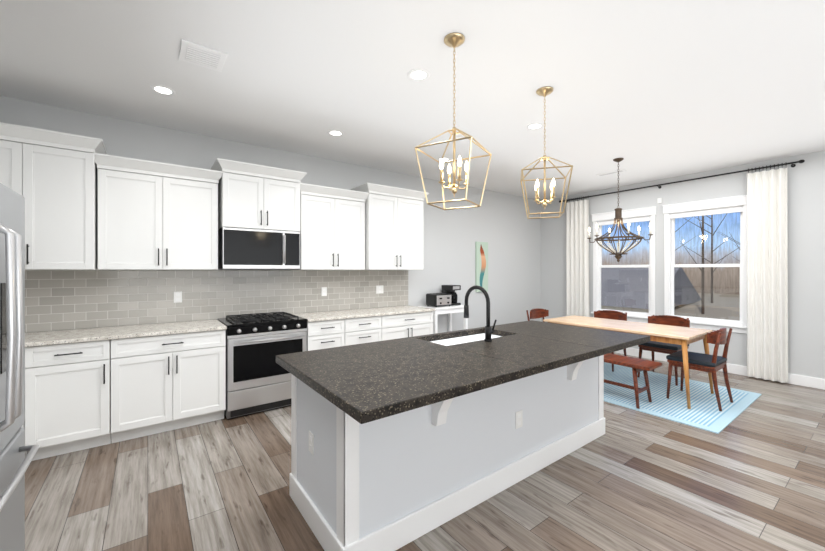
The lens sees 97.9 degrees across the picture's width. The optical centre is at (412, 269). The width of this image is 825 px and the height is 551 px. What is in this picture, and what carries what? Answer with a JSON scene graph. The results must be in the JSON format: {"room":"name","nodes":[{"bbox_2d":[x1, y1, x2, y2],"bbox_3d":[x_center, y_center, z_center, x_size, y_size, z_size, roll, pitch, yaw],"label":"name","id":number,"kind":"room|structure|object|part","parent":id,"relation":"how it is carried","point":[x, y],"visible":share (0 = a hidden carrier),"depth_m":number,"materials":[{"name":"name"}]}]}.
{"room":"dining room and kitchen","nodes":[
{"label":"dining room and kitchen","id":0,"kind":"room"},
{"bbox_2d":[0,96,540,332],"bbox_3d":[-0.575,0.000,5.186,8.270,2.900,0.150,0,0,-36],"label":"wall","id":1,"kind":"structure","parent":0,"point":[505,228],"depth_m":5.75,"materials":[{"name":"grey paint"}]},
{"bbox_2d":[0,134,35,269],"bbox_3d":[-3.335,-0.511,2.808,0.582,1.018,0.397,0,0,-36],"label":"upper cabinet","id":2,"kind":"object","parent":1,"relation":"attached to","point":[17,154],"depth_m":2.80,"materials":[{"name":"white wood"}]},
{"bbox_2d":[36,138,111,269],"bbox_3d":[-2.972,-0.511,3.075,0.550,1.018,0.397,0,0,-36],"label":"upper cabinet","id":3,"kind":"object","parent":1,"relation":"attached to","point":[90,204],"depth_m":2.96,"materials":[{"name":"white wood"}]},
{"bbox_2d":[108,166,219,269],"bbox_3d":[-2.444,-0.456,3.505,0.925,0.908,0.332,0,0,-36],"label":"upper cabinet","id":4,"kind":"object","parent":1,"relation":"attached to","point":[158,219],"depth_m":3.37,"materials":[{"name":"white wood"}]},
{"bbox_2d":[174,291,181,302],"bbox_3d":[-2.424,0.280,3.709,0.072,0.115,0.008,0,0,-36],"label":"electrical outlet plate","id":5,"kind":"object","parent":1,"relation":"attached to","point":[177,295],"depth_m":3.71,"materials":[{"name":"white plastic"}]},
{"bbox_2d":[25,270,407,332],"bbox_3d":[-1.900,0.268,4.108,4.553,0.533,0.012,0,0,-36],"label":"tile backsplash","id":6,"kind":"structure","parent":1,"relation":"attached to","point":[65,299],"depth_m":3.77,"materials":[{"name":"grey tile"}]},
{"bbox_2d":[216,166,303,233],"bbox_3d":[-1.710,-0.728,4.006,0.790,0.585,0.397,0,0,-36],"label":"upper cabinet","id":7,"kind":"object","parent":1,"relation":"attached to","point":[249,199],"depth_m":3.82,"materials":[{"name":"white wood"}]},
{"bbox_2d":[218,227,299,268],"bbox_3d":[-1.696,-0.222,3.985,0.786,0.420,0.447,0,0,-36],"label":"microwave","id":8,"kind":"object","parent":7,"relation":"attached to","point":[241,248],"visible":0.98,"depth_m":3.81,"materials":[{"name":"silver metal"}]},
{"bbox_2d":[322,287,326,295],"bbox_3d":[-1.144,0.280,4.652,0.072,0.115,0.008,0,0,-36],"label":"electrical outlet plate","id":9,"kind":"object","parent":1,"relation":"attached to","point":[324,289],"depth_m":4.65,"materials":[{"name":"white plastic"}]},
{"bbox_2d":[292,190,367,269],"bbox_3d":[-1.049,-0.456,4.533,0.840,0.908,0.332,0,0,-36],"label":"upper cabinet","id":10,"kind":"object","parent":1,"relation":"attached to","point":[335,236],"depth_m":4.39,"materials":[{"name":"white wood"}]},
{"bbox_2d":[376,285,382,293],"bbox_3d":[-0.468,0.280,5.151,0.120,0.115,0.008,0,0,-36],"label":"electrical outlet plate","id":11,"kind":"object","parent":1,"relation":"attached to","point":[379,290],"depth_m":5.14,"materials":[{"name":"white plastic"}]},
{"bbox_2d":[352,190,423,269],"bbox_3d":[-0.318,-0.511,5.032,0.889,1.018,0.397,0,0,-36],"label":"upper cabinet","id":12,"kind":"object","parent":1,"relation":"attached to","point":[395,221],"depth_m":4.84,"materials":[{"name":"white wood"}]},
{"bbox_2d":[475,242,487,291],"bbox_3d":[1.238,-0.055,6.409,0.300,0.890,0.028,0,0,-36],"label":"canvas","id":13,"kind":"object","parent":1,"relation":"attached to","point":[481,264],"visible":0.94,"depth_m":6.38},
{"bbox_2d":[0,0,824,199],"bbox_3d":[1.737,-1.500,2.051,8.270,0.100,7.940,0,0,-36],"label":"ceiling","id":14,"kind":"structure","parent":0,"point":[649,90],"depth_m":2.72,"materials":[{"name":"white paint"}]},
{"bbox_2d":[150,85,175,95],"bbox_3d":[-2.008,-1.447,2.893,0.171,0.006,0.171,0,0,-42],"label":"recessed light","id":15,"kind":"object","parent":14,"relation":"in","point":[160,89],"depth_m":2.89,"materials":[{"name":"white"}]},
{"bbox_2d":[179,39,226,71],"bbox_3d":[-1.420,-1.442,2.432,0.260,0.016,0.260,0,0,-36],"label":"ceiling vent","id":16,"kind":"object","parent":14,"relation":"in","point":[201,55],"depth_m":2.41,"materials":[{"name":"white metal"}]},
{"bbox_2d":[327,130,343,135],"bbox_3d":[-0.813,-1.447,3.799,0.171,0.006,0.171,0,0,45],"label":"recessed light","id":17,"kind":"object","parent":14,"relation":"in","point":[331,132],"depth_m":3.80,"materials":[{"name":"white"}]},
{"bbox_2d":[407,68,429,80],"bbox_3d":[0.046,-1.447,2.668,0.171,0.006,0.171,0,0,45],"label":"recessed light","id":18,"kind":"object","parent":14,"relation":"in","point":[419,74],"depth_m":2.66,"materials":[{"name":"white"}]},
{"bbox_2d":[437,157,449,161],"bbox_3d":[0.411,-1.447,4.701,0.171,0.006,0.171,0,0,-42],"label":"recessed light","id":19,"kind":"object","parent":14,"relation":"in","point":[444,158],"depth_m":4.70,"materials":[{"name":"white"}]},
{"bbox_2d":[415,32,491,209],"bbox_3d":[0.263,-0.927,2.256,0.370,1.045,0.370,0,0,30],"label":"pendant lantern","id":20,"kind":"object","parent":14,"relation":"hanging from","point":[454,40],"visible":0.98,"depth_m":2.24,"materials":[{"name":"gold metal"}]},
{"bbox_2d":[526,123,543,129],"bbox_3d":[1.234,-1.447,3.618,0.171,0.006,0.171,0,0,15],"label":"recessed light","id":21,"kind":"object","parent":14,"relation":"in","point":[533,126],"depth_m":3.62,"materials":[{"name":"white"}]},
{"bbox_2d":[520,86,572,218],"bbox_3d":[1.068,-0.942,2.899,0.370,1.015,0.370,0,0,16],"label":"pendant lantern","id":22,"kind":"object","parent":14,"relation":"hanging from","point":[545,91],"visible":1,"depth_m":2.88,"materials":[{"name":"gold metal"}]},
{"bbox_2d":[597,169,625,175],"bbox_3d":[2.954,-1.444,5.346,0.120,0.011,0.380,0,0,-36],"label":"ceiling vent","id":23,"kind":"object","parent":14,"relation":"in","point":[613,172],"depth_m":5.34,"materials":[{"name":"white"}]},
{"bbox_2d":[587,158,652,261],"bbox_3d":[2.691,-0.774,4.692,0.770,1.350,0.675,0,0,42],"label":"chandelier","id":24,"kind":"object","parent":14,"relation":"hanging from","point":[618,218],"visible":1,"depth_m":4.66,"materials":[{"name":"brown"}]},
{"bbox_2d":[25,353,824,550],"bbox_3d":[1.737,1.500,2.051,8.270,0.100,7.940,0,0,-36],"label":"floor","id":25,"kind":"structure","parent":0,"point":[751,477],"depth_m":2.34,"materials":[{"name":"brown wood"}]},
{"bbox_2d":[0,183,38,550],"bbox_3d":[-1.848,0.555,1.054,0.957,1.790,0.902,0,0,-36],"label":"refrigerator","id":26,"kind":"object","parent":25,"relation":"on","point":[14,463],"visible":1,"depth_m":1.40,"materials":[{"name":"silver metal"}]},
{"bbox_2d":[38,341,121,458],"bbox_3d":[-2.844,1.008,3.032,0.605,0.886,0.616,0,0,-36],"label":"base cabinet","id":27,"kind":"object","parent":25,"relation":"on","point":[86,388],"depth_m":2.83,"materials":[{"name":"white wood"}]},
{"bbox_2d":[122,329,225,440],"bbox_3d":[-2.332,1.008,3.409,0.907,0.886,0.616,0,0,-36],"label":"base cabinet","id":28,"kind":"object","parent":25,"relation":"on","point":[173,381],"depth_m":3.18,"materials":[{"name":"white wood"}]},
{"bbox_2d":[25,319,225,348],"bbox_3d":[-2.747,0.550,3.083,1.970,0.030,0.626,0,0,-36],"label":"countertop","id":29,"kind":"structure","parent":28,"relation":"on","point":[115,333],"depth_m":3.11,"materials":[{"name":"white stone"}]},
{"bbox_2d":[217,312,306,418],"bbox_3d":[-1.618,0.974,3.879,0.776,0.952,0.679,0,0,-36],"label":"gas range","id":30,"kind":"object","parent":25,"relation":"on","point":[258,378],"visible":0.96,"depth_m":3.61,"materials":[{"name":"silver metal"}]},
{"bbox_2d":[307,321,345,350],"bbox_3d":[-1.145,1.008,4.285,0.443,0.886,0.616,0,0,-36],"label":"base cabinet","id":31,"kind":"object","parent":25,"relation":"on","point":[320,334],"depth_m":4.03,"materials":[{"name":"white wood"}]},
{"bbox_2d":[346,317,385,345],"bbox_3d":[-0.741,1.008,4.582,0.560,0.886,0.616,0,0,-36],"label":"base cabinet","id":32,"kind":"object","parent":25,"relation":"on","point":[359,330],"depth_m":4.33,"materials":[{"name":"white wood"}]},
{"bbox_2d":[386,313,432,339],"bbox_3d":[-0.231,1.008,4.958,0.827,0.886,0.616,0,0,-36],"label":"base cabinet","id":33,"kind":"object","parent":25,"relation":"on","point":[403,325],"depth_m":4.71,"materials":[{"name":"white wood"}]},
{"bbox_2d":[293,305,433,320],"bbox_3d":[-0.596,0.550,4.668,1.790,0.030,0.626,0,0,-36],"label":"countertop","id":34,"kind":"structure","parent":33,"relation":"on","point":[338,315],"depth_m":4.51,"materials":[{"name":"white stone"}]},
{"bbox_2d":[418,305,467,333],"bbox_3d":[0.480,1.002,5.584,0.680,0.895,0.420,0,0,-36],"label":"console table","id":35,"kind":"object","parent":25,"relation":"on","point":[449,310],"visible":0.29,"depth_m":5.44,"materials":[{"name":"white wood"}]},
{"bbox_2d":[426,293,451,306],"bbox_3d":[0.409,0.456,5.487,0.330,0.197,0.272,0,0,-36],"label":"toaster","id":36,"kind":"object","parent":35,"relation":"on","point":[438,299],"visible":1,"depth_m":5.40,"materials":[{"name":"black plastic"}]},
{"bbox_2d":[442,285,460,305],"bbox_3d":[0.616,0.397,5.720,0.208,0.315,0.242,0,0,-36],"label":"coffee maker","id":37,"kind":"object","parent":35,"relation":"on","point":[450,289],"visible":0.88,"depth_m":5.63,"materials":[{"name":"black plastic"}]},
{"bbox_2d":[290,344,639,550],"bbox_3d":[0.532,1.017,2.640,2.526,0.868,1.038,0,0,-36],"label":"kitchen island","id":38,"kind":"object","parent":25,"relation":"on","point":[415,437],"depth_m":2.07,"materials":[{"name":"white"}]},
{"bbox_2d":[309,430,313,454],"bbox_3d":[-0.575,0.980,2.036,0.008,0.115,0.072,0,0,-36],"label":"electrical outlet plate","id":39,"kind":"object","parent":38,"relation":"attached to","point":[311,436],"depth_m":2.03,"materials":[{"name":"white plastic"}]},
{"bbox_2d":[276,320,649,423],"bbox_3d":[0.538,0.558,2.586,2.644,0.048,1.125,0,0,-36],"label":"island countertop","id":40,"kind":"structure","parent":38,"relation":"on","point":[370,382],"depth_m":2.08,"materials":[{"name":"black stone"}]},
{"bbox_2d":[436,332,499,343],"bbox_3d":[0.454,0.687,2.922,0.824,0.232,0.389,0,0,-36],"label":"sink","id":41,"kind":"object","parent":40,"relation":"in","point":[471,335],"depth_m":3.06,"materials":[{"name":"white ceramic"}]},
{"bbox_2d":[464,285,496,341],"bbox_3d":[0.524,0.327,2.804,0.111,0.415,0.281,0,0,-36],"label":"faucet","id":42,"kind":"object","parent":40,"relation":"on","point":[488,331],"visible":1,"depth_m":2.70,"materials":[{"name":"black metal"}]},
{"bbox_2d":[515,410,522,428],"bbox_3d":[0.735,1.030,2.475,0.072,0.115,0.008,0,0,-36],"label":"electrical outlet plate","id":43,"kind":"object","parent":38,"relation":"attached to","point":[519,414],"depth_m":2.47,"materials":[{"name":"white plastic"}]},
{"bbox_2d":[604,362,761,433],"bbox_3d":[2.647,1.445,4.666,1.680,0.010,2.470,0,0,-36],"label":"rug","id":44,"kind":"object","parent":25,"relation":"on","point":[704,413],"visible":0.52,"depth_m":3.99,"materials":[{"name":"blue fabric"}]},
{"bbox_2d":[526,308,548,321],"bbox_3d":[2.104,1.029,5.606,0.488,0.817,0.487,0,0,-36],"label":"dining chair","id":45,"kind":"object","parent":44,"relation":"on","point":[535,313],"visible":0.21,"depth_m":5.79,"materials":[{"name":"brown wood"}]},
{"bbox_2d":[594,310,626,371],"bbox_3d":[2.891,1.029,5.386,0.487,0.817,0.488,0,0,-36],"label":"dining chair","id":46,"kind":"object","parent":44,"relation":"on","point":[611,314],"visible":0.29,"depth_m":5.49,"materials":[{"name":"brown wood"}]},
{"bbox_2d":[543,315,713,408],"bbox_3d":[2.674,1.067,4.630,0.802,0.739,1.723,0,0,-36],"label":"dining table","id":47,"kind":"object","parent":44,"relation":"on","point":[684,337],"visible":0.75,"depth_m":4.18,"materials":[{"name":"brown wood"}]},
{"bbox_2d":[604,353,661,408],"bbox_3d":[2.121,1.213,4.285,0.340,0.450,1.380,0,0,-36],"label":"bench","id":48,"kind":"object","parent":44,"relation":"on","point":[636,365],"visible":0.5,"depth_m":3.88,"materials":[{"name":"brown wood"}]},
{"bbox_2d":[638,315,689,385],"bbox_3d":[3.342,1.029,4.775,0.487,0.817,0.488,0,0,-36],"label":"dining chair","id":49,"kind":"object","parent":44,"relation":"on","point":[659,347],"visible":0.67,"depth_m":4.73,"materials":[{"name":"brown wood"}]},
{"bbox_2d":[666,328,732,410],"bbox_3d":[3.166,1.029,3.963,0.488,0.817,0.487,0,0,-36],"label":"dining chair","id":50,"kind":"object","parent":44,"relation":"on","point":[714,363],"visible":0.94,"depth_m":3.85,"materials":[{"name":"brown wood"}]},
{"bbox_2d":[541,150,824,378],"bbox_3d":[5.005,0.000,4.460,0.150,2.900,7.640,0,0,-36],"label":"wall","id":51,"kind":"structure","parent":0,"point":[806,253],"depth_m":4.94,"materials":[{"name":"grey paint"}]},
{"bbox_2d":[591,195,746,333],"bbox_3d":[3.980,-0.077,5.761,0.155,1.895,2.180,0,0,-36],"label":"window","id":52,"kind":"structure","parent":51,"relation":"in","point":[718,203],"depth_m":5.64,"materials":[{"name":"white"}]},
{"bbox_3d":[3.642,-0.841,6.214,0.030,0.072,0.852,0,0,-36],"label":"window blind header","id":53,"kind":"part","parent":52,"relation":"part of","materials":[{"name":"white"}]},
{"bbox_3d":[4.014,-0.060,5.786,0.058,1.634,1.984,0,0,-36],"label":"window frame sashes","id":54,"kind":"part","parent":52,"relation":"part of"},
{"bbox_3d":[4.313,-0.841,5.304,0.030,0.072,0.852,0,0,-36],"label":"window blind header","id":55,"kind":"part","parent":52,"relation":"part of","materials":[{"name":"white"}]},
{"bbox_2d":[559,160,804,202],"bbox_3d":[3.883,-1.335,5.764,0.105,0.063,3.287,0,0,-36],"label":"curtain rod","id":56,"kind":"object","parent":51,"relation":"attached to","point":[791,163],"visible":0.92,"depth_m":5.30,"materials":[{"name":"black metal"}]},
{"bbox_2d":[566,196,589,316],"bbox_3d":[3.109,0.032,6.765,0.086,2.800,0.449,0,0,-36],"label":"curtain","id":57,"kind":"object","parent":56,"relation":"hanging from","point":[577,260],"visible":0.75,"depth_m":6.77,"materials":[{"name":"white fabric"}]},
{"bbox_2d":[747,163,787,382],"bbox_3d":[4.634,0.032,4.696,0.086,2.800,0.388,0,0,-36],"label":"curtain","id":58,"kind":"object","parent":56,"relation":"hanging from","point":[767,294],"visible":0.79,"depth_m":4.70,"materials":[{"name":"white fabric"}]},
{"bbox_2d":[614,348,824,389],"bbox_3d":[4.929,1.385,4.423,0.016,0.130,7.610,0,0,-36],"label":"baseboard","id":59,"kind":"structure","parent":51,"relation":"attached to","point":[807,381],"depth_m":4.94,"materials":[{"name":"white wood"}]},
{"label":"outside","id":60,"kind":"structure","parent":0,"visible":0},
{"bbox_2d":[602,212,739,294],"bbox_3d":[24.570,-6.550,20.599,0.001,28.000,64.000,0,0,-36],"label":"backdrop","id":61,"kind":"structure","parent":60,"point":[725,276],"depth_m":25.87,"materials":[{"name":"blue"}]},
{"bbox_2d":[674,293,739,320],"bbox_3d":[14.509,3.150,13.181,25.000,3.000,64.000,0,0,-36],"label":"ground","id":62,"kind":"structure","parent":60,"point":[711,313],"depth_m":20.59,"materials":[{"name":"beige soil"}]},
{"bbox_2d":[601,267,700,312],"bbox_3d":[13.288,2.100,22.842,9.700,4.700,5.800,0,0,-36],"label":"house","id":63,"kind":"structure","parent":62,"relation":"on","point":[644,293],"depth_m":21.20,"materials":[{"name":"grey"}]},
{"bbox_2d":[644,215,739,313],"bbox_3d":[21.689,-3.995,18.409,19.060,16.890,36.259,0,0,-36],"label":"trees","id":64,"kind":"object","parent":62,"relation":"on","point":[702,286],"depth_m":21.69,"materials":[{"name":"brown plant"}]}
]}

